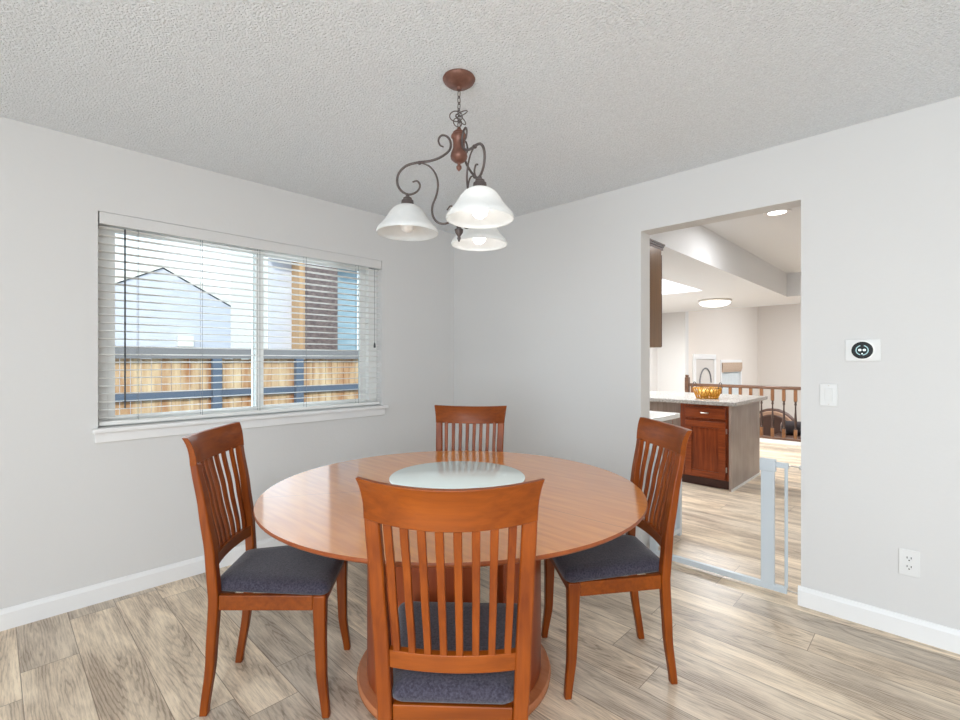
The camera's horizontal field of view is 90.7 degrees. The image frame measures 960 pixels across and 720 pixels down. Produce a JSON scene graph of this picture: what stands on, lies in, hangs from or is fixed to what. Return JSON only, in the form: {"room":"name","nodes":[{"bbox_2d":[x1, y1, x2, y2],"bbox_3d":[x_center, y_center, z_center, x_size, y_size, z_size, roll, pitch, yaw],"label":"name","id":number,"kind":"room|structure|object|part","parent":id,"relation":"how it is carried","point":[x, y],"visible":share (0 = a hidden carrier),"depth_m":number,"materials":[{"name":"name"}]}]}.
{"room":"dining room","nodes":[
{"label":"dining room","id":0,"kind":"room"},
{"bbox_2d":[0,116,757,608],"bbox_3d":[1.095,0.184,6.191,0.650,3.600,15.700,0,0,44],"label":"wall","id":1,"kind":"structure","parent":0,"point":[76,512],"depth_m":2.61,"materials":[{"name":"white paint"}]},
{"bbox_2d":[0,537,286,631],"bbox_3d":[-2.185,1.234,2.336,0.014,0.100,5.600,0,0,44],"label":"baseboard","id":2,"kind":"structure","parent":1,"relation":"attached to","point":[43,608],"depth_m":2.54,"materials":[{"name":"white paint"}]},
{"bbox_2d":[98,215,376,426],"bbox_3d":[-1.483,-0.213,3.227,0.070,1.156,1.781,0,0,44],"label":"window","id":3,"kind":"structure","parent":1,"relation":"in","point":[366,366],"depth_m":3.18,"materials":[{"name":"white plastic"}]},
{"bbox_3d":[-1.769,-0.203,2.921,0.024,1.072,0.841,0,0,44],"label":"sash","id":4,"kind":"part","parent":3,"relation":"part of","materials":[{"name":"white plastic"}]},
{"bbox_2d":[98,211,380,425],"bbox_3d":[-1.425,-0.218,3.172,0.068,1.143,1.769,0,0,44],"label":"window blind","id":5,"kind":"object","parent":3,"relation":"attached to","point":[105,218],"visible":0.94,"depth_m":2.98,"materials":[{"name":"white plastic"}]},
{"bbox_3d":[-1.705,-0.204,2.902,0.042,1.075,0.002,0,0,44],"label":"ladder cord","id":6,"kind":"part","parent":5,"relation":"part of","materials":[{"name":"white fabric"}]},
{"bbox_3d":[-1.435,0.343,3.181,0.038,0.022,1.769,0,0,44],"label":"rail","id":7,"kind":"part","parent":5,"relation":"part of","materials":[{"name":"white plastic"}]},
{"bbox_3d":[-1.468,-0.204,3.146,0.042,1.075,0.002,0,0,44],"label":"ladder cord","id":8,"kind":"part","parent":5,"relation":"part of","materials":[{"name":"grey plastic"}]},
{"bbox_3d":[-1.245,-0.204,3.376,0.042,1.075,0.002,0,0,44],"label":"ladder cord","id":9,"kind":"part","parent":5,"relation":"part of","materials":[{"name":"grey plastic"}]},
{"bbox_3d":[-0.953,-0.204,3.677,0.042,1.075,0.002,0,0,44],"label":"ladder cord","id":10,"kind":"part","parent":5,"relation":"part of","materials":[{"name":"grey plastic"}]},
{"bbox_3d":[-0.833,-0.426,3.749,0.004,0.580,0.002,0,0,44],"label":"pull cord","id":11,"kind":"part","parent":5,"relation":"part of","materials":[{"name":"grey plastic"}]},
{"bbox_3d":[-1.235,-0.203,3.514,0.024,1.072,0.873,0,0,44],"label":"sash","id":12,"kind":"part","parent":3,"relation":"part of","materials":[{"name":"white plastic"}]},
{"bbox_2d":[91,405,388,442],"bbox_3d":[-1.438,0.400,3.189,0.193,0.077,1.844,0,0,44],"label":"window sill","id":13,"kind":"structure","parent":1,"relation":"attached to","point":[102,434],"depth_m":2.93,"materials":[{"name":"white paint"}]},
{"bbox_2d":[693,354,715,392],"bbox_3d":[4.262,0.939,8.928,0.080,2.090,1.168,0,0,44],"label":"door","id":14,"kind":"structure","parent":1,"relation":"in","point":[704,365],"depth_m":8.92,"materials":[{"name":"white paint"}]},
{"bbox_3d":[4.243,0.984,8.947,0.026,1.990,0.950,0,0,44],"label":"panel","id":15,"kind":"part","parent":14,"relation":"part of","materials":[{"name":"white paint"}]},
{"bbox_2d":[699,368,711,382],"bbox_3d":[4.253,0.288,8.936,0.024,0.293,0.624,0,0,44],"label":"handle","id":16,"kind":"object","parent":14,"relation":"attached to","point":[705,374],"depth_m":8.96,"materials":[{"name":"grey metal"}]},
{"bbox_2d":[720,360,741,394],"bbox_3d":[5.330,0.589,10.149,0.115,1.190,1.400,0,0,44],"label":"window","id":17,"kind":"structure","parent":1,"relation":"in","point":[721,361],"depth_m":10.19,"materials":[{"name":"white paint"}]},
{"bbox_2d":[722,372,737,394],"bbox_3d":[5.336,0.589,10.143,0.026,1.060,1.240,0,0,44],"label":"sheer curtain","id":18,"kind":"object","parent":17,"relation":"hanging from","point":[727,377],"visible":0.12,"depth_m":10.18,"materials":[{"name":"fabric"}]},
{"bbox_2d":[722,362,741,371],"bbox_3d":[5.380,0.154,10.101,0.022,0.200,1.320,0,0,44],"label":"roman shade","id":19,"kind":"object","parent":17,"relation":"attached to","point":[736,366],"visible":1,"depth_m":10.06,"materials":[{"name":"beige fabric"}]},
{"bbox_2d":[0,0,959,272],"bbox_3d":[1.728,-1.281,1.639,6.900,0.250,10.050,0,0,44],"label":"ceiling","id":20,"kind":"structure","parent":0,"point":[567,101],"depth_m":1.99,"materials":[{"name":"white paint"}]},
{"bbox_2d":[376,68,513,250],"bbox_3d":[-0.053,-0.820,1.946,0.600,0.672,0.597,0,0,44],"label":"chandelier","id":21,"kind":"object","parent":20,"relation":"hanging from","point":[479,210],"visible":1,"depth_m":1.90,"materials":[{"name":"white glass"}]},
{"bbox_3d":[-0.297,-0.576,1.944,0.253,0.115,0.253,0,0,44],"label":"lamp shade","id":22,"kind":"part","parent":21,"relation":"part of","materials":[{"name":"white glass"}]},
{"bbox_2d":[401,194,413,203],"bbox_3d":[-0.297,-0.657,1.944,0.058,0.045,0.058,0,0,44],"label":"socket","id":23,"kind":"object","parent":21,"relation":"attached to","point":[406,200],"depth_m":1.93,"materials":[{"name":"brown metal"}]},
{"bbox_3d":[-0.297,-0.578,1.944,0.060,0.112,0.060,0,0,44],"label":"bulb","id":24,"kind":"part","parent":21,"relation":"part of","materials":[{"name":"white glass"}]},
{"bbox_3d":[-0.221,-0.740,1.944,0.248,0.372,0.010,0,0,0],"label":"arm","id":25,"kind":"part","parent":21,"relation":"part of","materials":[{"name":"grey metal"}]},
{"bbox_3d":[-0.086,-1.014,1.944,0.013,0.189,0.013,0,0,-1],"label":"chain","id":26,"kind":"part","parent":21,"relation":"part of","materials":[{"name":"grey metal"}]},
{"bbox_3d":[-0.034,-0.740,2.067,0.010,0.372,0.248,0,0,23],"label":"arm","id":27,"kind":"part","parent":21,"relation":"part of","materials":[{"name":"grey metal"}]},
{"bbox_3d":[-0.032,-0.740,1.821,0.010,0.372,0.248,0,0,-24],"label":"arm","id":28,"kind":"part","parent":21,"relation":"part of","materials":[{"name":"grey metal"}]},
{"bbox_3d":[-0.004,-0.576,2.138,0.253,0.115,0.253,0,0,44],"label":"lamp shade","id":29,"kind":"part","parent":21,"relation":"part of","materials":[{"name":"white glass"}]},
{"bbox_3d":[-0.004,-0.578,2.138,0.060,0.112,0.060,0,0,44],"label":"bulb","id":30,"kind":"part","parent":21,"relation":"part of","materials":[{"name":"white glass"}]},
{"bbox_2d":[473,176,486,185],"bbox_3d":[-0.001,-0.657,1.751,0.058,0.045,0.058,0,0,44],"label":"socket","id":31,"kind":"object","parent":21,"relation":"attached to","point":[479,181],"depth_m":1.73,"materials":[{"name":"brown metal"}]},
{"bbox_3d":[-0.001,-0.576,1.751,0.253,0.115,0.253,0,0,44],"label":"lamp shade","id":32,"kind":"part","parent":21,"relation":"part of","materials":[{"name":"white glass"}]},
{"bbox_3d":[-0.001,-0.578,1.751,0.060,0.112,0.060,0,0,44],"label":"bulb","id":33,"kind":"part","parent":21,"relation":"part of","materials":[{"name":"white glass"}]},
{"bbox_2d":[763,209,790,216],"bbox_3d":[2.320,-1.152,3.704,0.190,0.008,0.190,0,0,44],"label":"recessed light","id":34,"kind":"object","parent":20,"relation":"in","point":[785,211],"visible":0.77,"depth_m":3.72,"materials":[{"name":"white paint"}]},
{"bbox_2d":[0,442,959,719],"bbox_3d":[1.914,1.344,2.190,7.100,0.120,11.100,0,0,44],"label":"floor","id":35,"kind":"structure","parent":0,"point":[743,650],"depth_m":2.08,"materials":[{"name":"grey wood"}]},
{"bbox_2d":[182,422,350,718],"bbox_3d":[-0.835,0.778,1.884,0.556,1.012,0.438,0,0,-5],"label":"dining chair","id":36,"kind":"object","parent":35,"relation":"on","point":[286,577],"visible":0.96,"depth_m":1.77,"materials":[{"name":"brown wood"}]},
{"bbox_3d":[-0.978,0.826,1.700,0.087,0.915,0.065,0,0,-5],"label":"leg","id":37,"kind":"part","parent":36,"relation":"part of","materials":[{"name":"brown wood"}]},
{"bbox_3d":[-1.063,0.328,1.864,0.100,0.113,0.436,0,0,-5],"label":"crest rail","id":38,"kind":"part","parent":36,"relation":"part of","materials":[{"name":"brown wood"}]},
{"bbox_3d":[-0.985,0.730,1.871,0.041,0.043,0.316,0,0,-5],"label":"rail","id":39,"kind":"part","parent":36,"relation":"part of","materials":[{"name":"brown wood"}]},
{"bbox_3d":[-1.008,0.826,2.040,0.087,0.915,0.065,0,0,-5],"label":"leg","id":40,"kind":"part","parent":36,"relation":"part of","materials":[{"name":"brown wood"}]},
{"bbox_3d":[-0.780,0.876,1.889,0.401,0.069,0.422,0,0,-5],"label":"seat frame","id":41,"kind":"part","parent":36,"relation":"part of","materials":[{"name":"brown wood"}]},
{"bbox_2d":[220,545,343,594],"bbox_3d":[-0.772,0.817,1.889,0.428,0.048,0.438,0,0,-5],"label":"seat cushion","id":42,"kind":"object","parent":36,"relation":"on","point":[278,570],"depth_m":1.77,"materials":[{"name":"grey fabric"}]},
{"bbox_3d":[-0.570,1.062,1.711,0.058,0.443,0.047,0,0,-5],"label":"leg","id":43,"kind":"part","parent":36,"relation":"part of","materials":[{"name":"brown wood"}]},
{"bbox_3d":[-0.605,1.062,2.100,0.058,0.443,0.047,0,0,-5],"label":"leg","id":44,"kind":"part","parent":36,"relation":"part of","materials":[{"name":"brown wood"}]},
{"bbox_2d":[355,476,544,719],"bbox_3d":[-0.062,0.778,1.305,0.438,1.012,0.556,0,0,2],"label":"dining chair","id":45,"kind":"object","parent":35,"relation":"on","point":[457,660],"visible":1,"depth_m":1.13,"materials":[{"name":"brown wood"}]},
{"bbox_3d":[-0.239,0.826,1.153,0.065,0.915,0.087,0,0,2],"label":"leg","id":46,"kind":"part","parent":45,"relation":"part of","materials":[{"name":"brown wood"}]},
{"bbox_3d":[-0.071,0.328,1.077,0.436,0.113,0.100,0,0,2],"label":"crest rail","id":47,"kind":"part","parent":45,"relation":"part of","materials":[{"name":"brown wood"}]},
{"bbox_3d":[-0.068,0.730,1.156,0.316,0.043,0.041,0,0,2],"label":"rail","id":48,"kind":"part","parent":45,"relation":"part of","materials":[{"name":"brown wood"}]},
{"bbox_3d":[-0.060,0.876,1.361,0.422,0.069,0.401,0,0,2],"label":"seat frame","id":49,"kind":"part","parent":45,"relation":"part of","materials":[{"name":"brown wood"}]},
{"bbox_2d":[392,601,516,703],"bbox_3d":[-0.059,0.817,1.369,0.438,0.048,0.428,0,0,2],"label":"seat cushion","id":50,"kind":"object","parent":45,"relation":"on","point":[408,686],"depth_m":1.19,"materials":[{"name":"grey fabric"}]},
{"bbox_3d":[0.102,0.826,1.140,0.065,0.915,0.087,0,0,2],"label":"leg","id":51,"kind":"part","parent":45,"relation":"part of","materials":[{"name":"brown wood"}]},
{"bbox_2d":[253,451,647,718],"bbox_3d":[-0.105,0.904,1.982,1.522,0.760,1.522,0,0,44],"label":"dining table","id":52,"kind":"object","parent":35,"relation":"on","point":[319,511],"visible":0.38,"depth_m":1.71,"materials":[{"name":"brown wood"}]},
{"bbox_3d":[-0.268,0.910,1.752,0.543,0.684,0.151,0,0,35],"label":"pedestal panel","id":53,"kind":"part","parent":52,"relation":"part of","materials":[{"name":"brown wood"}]},
{"bbox_2d":[389,461,524,488],"bbox_3d":[-0.099,0.516,2.091,0.593,0.014,0.593,0,0,44],"label":"disc","id":54,"kind":"object","parent":52,"relation":"on","point":[449,474],"visible":0.82,"depth_m":2.09,"materials":[{"name":"white glass"}]},
{"bbox_3d":[0.167,0.910,1.962,0.167,0.684,0.572,0,0,4],"label":"pedestal panel","id":55,"kind":"part","parent":52,"relation":"part of","materials":[{"name":"brown wood"}]},
{"bbox_2d":[434,405,506,602],"bbox_3d":[-0.078,0.778,2.633,0.438,1.012,0.556,0,0,6],"label":"dining chair","id":56,"kind":"object","parent":35,"relation":"on","point":[467,415],"visible":0.38,"depth_m":2.84,"materials":[{"name":"brown wood"}]},
{"bbox_3d":[-0.232,0.826,2.808,0.065,0.915,0.087,0,0,6],"label":"leg","id":57,"kind":"part","parent":56,"relation":"part of","materials":[{"name":"brown wood"}]},
{"bbox_3d":[-0.056,0.328,2.860,0.436,0.113,0.100,0,0,6],"label":"crest rail","id":58,"kind":"part","parent":56,"relation":"part of","materials":[{"name":"brown wood"}]},
{"bbox_3d":[0.107,0.826,2.774,0.065,0.915,0.087,0,0,6],"label":"leg","id":59,"kind":"part","parent":56,"relation":"part of","materials":[{"name":"brown wood"}]},
{"bbox_2d":[541,417,691,699],"bbox_3d":[0.579,0.778,2.023,0.556,1.012,0.438,0,0,-5],"label":"dining chair","id":60,"kind":"object","parent":35,"relation":"on","point":[613,566],"visible":0.93,"depth_m":1.87,"materials":[{"name":"brown wood"}]},
{"bbox_3d":[0.314,1.062,2.196,0.058,0.443,0.047,0,0,-5],"label":"leg","id":61,"kind":"part","parent":60,"relation":"part of","materials":[{"name":"brown wood"}]},
{"bbox_3d":[0.348,1.062,1.807,0.058,0.443,0.047,0,0,-5],"label":"leg","id":62,"kind":"part","parent":60,"relation":"part of","materials":[{"name":"brown wood"}]},
{"bbox_3d":[0.524,0.876,2.018,0.401,0.069,0.422,0,0,-5],"label":"seat frame","id":63,"kind":"part","parent":60,"relation":"part of","materials":[{"name":"brown wood"}]},
{"bbox_2d":[552,535,659,582],"bbox_3d":[0.515,0.817,2.017,0.428,0.048,0.438,0,0,-5],"label":"seat cushion","id":64,"kind":"object","parent":60,"relation":"on","point":[612,561],"depth_m":1.87,"materials":[{"name":"grey fabric"}]},
{"bbox_3d":[0.723,0.826,2.207,0.087,0.915,0.065,0,0,-5],"label":"leg","id":65,"kind":"part","parent":60,"relation":"part of","materials":[{"name":"brown wood"}]},
{"bbox_3d":[0.729,0.730,2.036,0.041,0.043,0.316,0,0,-5],"label":"rail","id":66,"kind":"part","parent":60,"relation":"part of","materials":[{"name":"brown wood"}]},
{"bbox_3d":[0.806,0.328,2.042,0.100,0.113,0.436,0,0,-5],"label":"crest rail","id":67,"kind":"part","parent":60,"relation":"part of","materials":[{"name":"brown wood"}]},
{"bbox_3d":[0.752,0.826,1.866,0.087,0.915,0.065,0,0,-5],"label":"leg","id":68,"kind":"part","parent":60,"relation":"part of","materials":[{"name":"brown wood"}]},
{"bbox_2d":[650,411,679,492],"bbox_3d":[1.011,0.849,3.776,0.895,0.870,0.655,0,0,44],"label":"base cabinet","id":69,"kind":"object","parent":35,"relation":"on","point":[667,417],"visible":0.07,"depth_m":3.60,"materials":[{"name":"grey wood"}]},
{"bbox_2d":[650,411,679,420],"bbox_3d":[1.011,0.432,3.776,0.895,0.037,0.655,0,0,44],"label":"countertop","id":70,"kind":"structure","parent":69,"relation":"on","point":[656,415],"depth_m":3.60,"materials":[{"name":"white stone"}]},
{"bbox_2d":[650,391,767,491],"bbox_3d":[2.159,0.847,5.680,1.990,0.873,1.190,0,0,44],"label":"base cabinet","id":71,"kind":"object","parent":35,"relation":"on","point":[723,447],"visible":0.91,"depth_m":4.84,"materials":[{"name":"red wood"}]},
{"bbox_3d":[1.974,0.868,5.881,1.444,0.832,0.680,0,0,44],"label":"panel","id":72,"kind":"part","parent":71,"relation":"part of","materials":[{"name":"grey wood"}]},
{"bbox_3d":[2.277,0.534,4.796,0.390,0.110,0.022,0,0,44],"label":"drawer","id":73,"kind":"part","parent":71,"relation":"part of","materials":[{"name":"red wood"}]},
{"bbox_3d":[2.277,0.901,4.796,0.390,0.572,0.022,0,0,44],"label":"door","id":74,"kind":"part","parent":71,"relation":"part of","materials":[{"name":"red wood"}]},
{"bbox_2d":[650,391,767,406],"bbox_3d":[2.161,0.431,5.682,1.990,0.040,1.185,0,0,44],"label":"countertop","id":75,"kind":"structure","parent":71,"relation":"on","point":[733,400],"depth_m":5.06,"materials":[{"name":"grey stone"}]},
{"bbox_2d":[692,382,722,398],"bbox_3d":[2.440,0.323,5.094,0.289,0.174,0.289,0,0,44],"label":"wire basket","id":76,"kind":"object","parent":75,"relation":"on","point":[718,389],"visible":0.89,"depth_m":5.01,"materials":[{"name":"gold metal"}]},
{"bbox_2d":[700,389,709,396],"bbox_3d":[2.401,0.353,5.054,0.098,0.093,0.096,0,0,44],"label":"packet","id":77,"kind":"object","parent":76,"relation":"in","point":[707,390],"visible":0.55,"depth_m":5.02,"materials":[{"name":"yellow plastic"}]},
{"bbox_3d":[2.786,0.868,4.978,0.022,0.832,1.005,0,0,44],"label":"panel","id":78,"kind":"part","parent":71,"relation":"part of","materials":[{"name":"grey wood"}]},
{"bbox_3d":[2.797,1.273,4.967,0.008,0.022,1.005,0,0,44],"label":"shoe moulding","id":79,"kind":"part","parent":71,"relation":"part of","materials":[{"name":"white paint"}]},
{"bbox_2d":[644,444,800,593],"bbox_3d":[1.554,0.910,2.983,0.877,0.723,0.454,0,0,44],"label":"safety gate","id":80,"kind":"object","parent":35,"relation":"on","point":[768,467],"visible":0.59,"depth_m":2.64,"materials":[{"name":"grey metal"}]},
{"bbox_3d":[1.137,0.893,3.098,0.050,0.689,0.028,0,0,44],"label":"hinge post","id":81,"kind":"part","parent":80,"relation":"part of","materials":[{"name":"grey metal"}]},
{"bbox_3d":[1.294,0.904,3.262,0.028,0.700,0.415,0,0,44],"label":"gate door","id":82,"kind":"part","parent":80,"relation":"part of","materials":[{"name":"grey metal"}]},
{"bbox_3d":[1.605,0.916,2.643,0.065,0.644,0.028,0,0,44],"label":"latch post","id":83,"kind":"part","parent":80,"relation":"part of","materials":[{"name":"grey metal"}]},
{"bbox_2d":[454,96,959,629],"bbox_3d":[1.994,0.064,2.273,7.100,2.440,0.130,0,0,44],"label":"wall","id":84,"kind":"structure","parent":0,"point":[552,324],"depth_m":2.41,"materials":[{"name":"white paint"}]},
{"bbox_2d":[650,239,664,347],"bbox_3d":[0.910,-0.468,3.665,0.905,0.754,0.356,0,0,44],"label":"upper cabinet","id":85,"kind":"object","parent":84,"relation":"attached to","point":[656,247],"visible":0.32,"depth_m":3.38,"materials":[{"name":"brown wood"}]},
{"bbox_3d":[0.910,-0.823,3.665,0.905,0.044,0.356,0,0,44],"label":"crown moulding","id":86,"kind":"part","parent":85,"relation":"part of","materials":[{"name":"brown"}]},
{"bbox_3d":[1.168,-0.431,3.616,0.442,0.670,0.019,0,0,44],"label":"door","id":87,"kind":"part","parent":85,"relation":"part of","materials":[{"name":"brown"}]},
{"bbox_2d":[820,383,837,406],"bbox_3d":[1.762,0.177,2.396,0.074,0.114,0.015,0,0,44],"label":"light switch","id":88,"kind":"object","parent":84,"relation":"attached to","point":[828,392],"visible":1,"depth_m":2.39,"materials":[{"name":"white plastic"}]},
{"bbox_2d":[845,339,880,360],"bbox_3d":[1.854,-0.047,2.299,0.136,0.106,0.027,0,0,44],"label":"thermostat","id":89,"kind":"object","parent":84,"relation":"attached to","point":[859,349],"visible":1,"depth_m":2.29,"materials":[{"name":"white plastic"}]},
{"bbox_2d":[798,585,959,653],"bbox_3d":[3.080,1.234,1.118,3.934,0.100,0.014,0,0,44],"label":"baseboard","id":90,"kind":"structure","parent":84,"relation":"attached to","point":[919,630],"depth_m":2.25,"materials":[{"name":"white paint"}]},
{"bbox_2d":[899,548,919,577],"bbox_3d":[1.981,0.937,2.188,0.074,0.120,0.009,0,0,44],"label":"wall outlet","id":91,"kind":"object","parent":84,"relation":"attached to","point":[909,560],"visible":1,"depth_m":2.19,"materials":[{"name":"white plastic"}]},
{"bbox_2d":[904,555,913,561],"bbox_3d":[1.979,0.917,2.186,0.033,0.025,0.003,0,0,44],"label":"socket","id":92,"kind":"object","parent":91,"relation":"attached to","point":[907,558],"depth_m":2.19,"materials":[{"name":"white plastic"}]},
{"bbox_2d":[904,564,913,570],"bbox_3d":[1.979,0.957,2.186,0.033,0.025,0.003,0,0,44],"label":"socket","id":93,"kind":"object","parent":91,"relation":"attached to","point":[907,567],"depth_m":2.19,"materials":[{"name":"white plastic"}]},
{"bbox_2d":[650,225,800,312],"bbox_3d":[3.910,-1.101,4.246,7.100,0.510,5.370,0,0,44],"label":"ceiling","id":94,"kind":"structure","parent":0,"point":[698,263],"depth_m":5.13,"materials":[{"name":"white paint"}]},
{"bbox_2d":[698,298,731,306],"bbox_3d":[3.311,-0.799,6.687,0.436,0.093,0.436,0,0,44],"label":"dome light","id":95,"kind":"object","parent":94,"relation":"attached to","point":[713,302],"visible":1,"depth_m":6.55,"materials":[{"name":"white glass"}]},
{"bbox_2d":[758,304,800,421],"bbox_3d":[9.162,0.184,9.405,6.750,3.600,0.150,0,0,44],"label":"wall","id":96,"kind":"structure","parent":0,"point":[779,326],"depth_m":11.26,"materials":[{"name":"beige paint"}]},
{"bbox_3d":[7.560,2.034,7.755,6.750,0.100,4.750,0,0,44],"label":"floor","id":97,"kind":"structure","parent":0,"visible":0},
{"bbox_2d":[760,408,793,435],"bbox_3d":[5.543,1.434,8.928,1.100,1.100,0.935,0,0,36],"label":"leather armchair","id":98,"kind":"object","parent":97,"relation":"on","point":[778,414],"visible":0.16,"depth_m":8.56,"materials":[{"name":"brown leather"}]},
{"bbox_3d":[5.279,1.284,8.566,0.600,0.600,0.040,0,0,36],"label":"panel","id":99,"kind":"part","parent":98,"relation":"part of","materials":[{"name":"brown leather"}]},
{"bbox_3d":[5.298,1.279,8.592,0.710,0.710,0.035,0,0,36],"label":"trim","id":100,"kind":"part","parent":98,"relation":"part of","materials":[{"name":"beige leather"}]},
{"bbox_2d":[760,438,800,445],"bbox_3d":[5.973,1.606,6.013,6.600,0.755,0.120,0,0,44],"label":"curb","id":101,"kind":"object","parent":97,"relation":"on","point":[761,439],"depth_m":7.26,"materials":[{"name":"white paint"}]},
{"bbox_2d":[685,375,800,441],"bbox_3d":[4.754,0.744,7.197,3.199,0.970,0.100,0,0,44],"label":"stair railing","id":102,"kind":"object","parent":101,"relation":"on","point":[688,384],"visible":0.2,"depth_m":7.38,"materials":[{"name":"brown wood"}]},
{"bbox_3d":[4.775,0.429,7.176,3.140,0.050,0.070,0,0,44],"label":"handrail","id":103,"kind":"part","parent":102,"relation":"part of","materials":[{"name":"brown wood"}]},
{"bbox_3d":[4.775,1.211,7.176,3.140,0.035,0.090,0,0,44],"label":"rail","id":104,"kind":"part","parent":102,"relation":"part of","materials":[{"name":"brown wood"}]},
{"bbox_2d":[774,433,800,438],"bbox_3d":[5.574,1.621,7.612,1.500,0.725,0.440,0,0,44],"label":"leather sofa","id":105,"kind":"object","parent":97,"relation":"on","point":[777,434],"visible":0.13,"depth_m":7.90,"materials":[{"name":"brown leather"}]},
{"bbox_2d":[781,421,800,434],"bbox_3d":[5.270,1.143,7.979,0.352,0.230,0.227,0,0,35],"label":"bolster cushion","id":106,"kind":"object","parent":105,"relation":"on","point":[789,425],"visible":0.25,"depth_m":7.92,"materials":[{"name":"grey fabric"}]},
{"label":"outside","id":107,"kind":"structure","parent":0,"visible":0},
{"bbox_3d":[-11.162,1.684,21.920,39.850,0.200,70.000,0,0,44],"label":"ground","id":108,"kind":"structure","parent":107,"visible":0},
{"bbox_2d":[115,261,230,414],"bbox_3d":[-7.834,-0.201,10.941,4.320,3.570,4.300,0,0,44],"label":"house","id":109,"kind":"structure","parent":108,"relation":"on","point":[129,335],"depth_m":9.58,"materials":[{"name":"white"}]},
{"bbox_2d":[115,346,357,414],"bbox_3d":[-2.991,0.716,6.059,0.190,1.735,6.620,0,0,44],"label":"wooden fence","id":110,"kind":"object","parent":108,"relation":"on","point":[299,383],"visible":0.18,"depth_m":5.88,"materials":[{"name":"brown wood"}]},
{"bbox_3d":[-3.200,0.784,5.761,0.074,1.600,0.100,0,0,44],"label":"post","id":111,"kind":"part","parent":110,"relation":"part of","materials":[{"name":"blue"}]},
{"bbox_3d":[-2.999,0.411,6.053,0.043,0.085,6.600,0,0,44],"label":"rail","id":112,"kind":"part","parent":110,"relation":"part of","materials":[{"name":"blue"}]},
{"bbox_3d":[-2.483,0.784,6.500,0.074,1.600,0.100,0,0,44],"label":"post","id":113,"kind":"part","parent":110,"relation":"part of","materials":[{"name":"blue"}]},
{"bbox_2d":[231,251,356,359],"bbox_3d":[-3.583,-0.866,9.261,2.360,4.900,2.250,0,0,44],"label":"house","id":114,"kind":"structure","parent":108,"relation":"on","point":[234,258],"depth_m":8.41,"materials":[{"name":"blue"}]},
{"bbox_3d":[-3.458,-0.711,8.198,0.019,4.590,0.399,0,0,44],"label":"siding panel","id":115,"kind":"part","parent":114,"relation":"part of","materials":[{"name":"white"}]}
]}

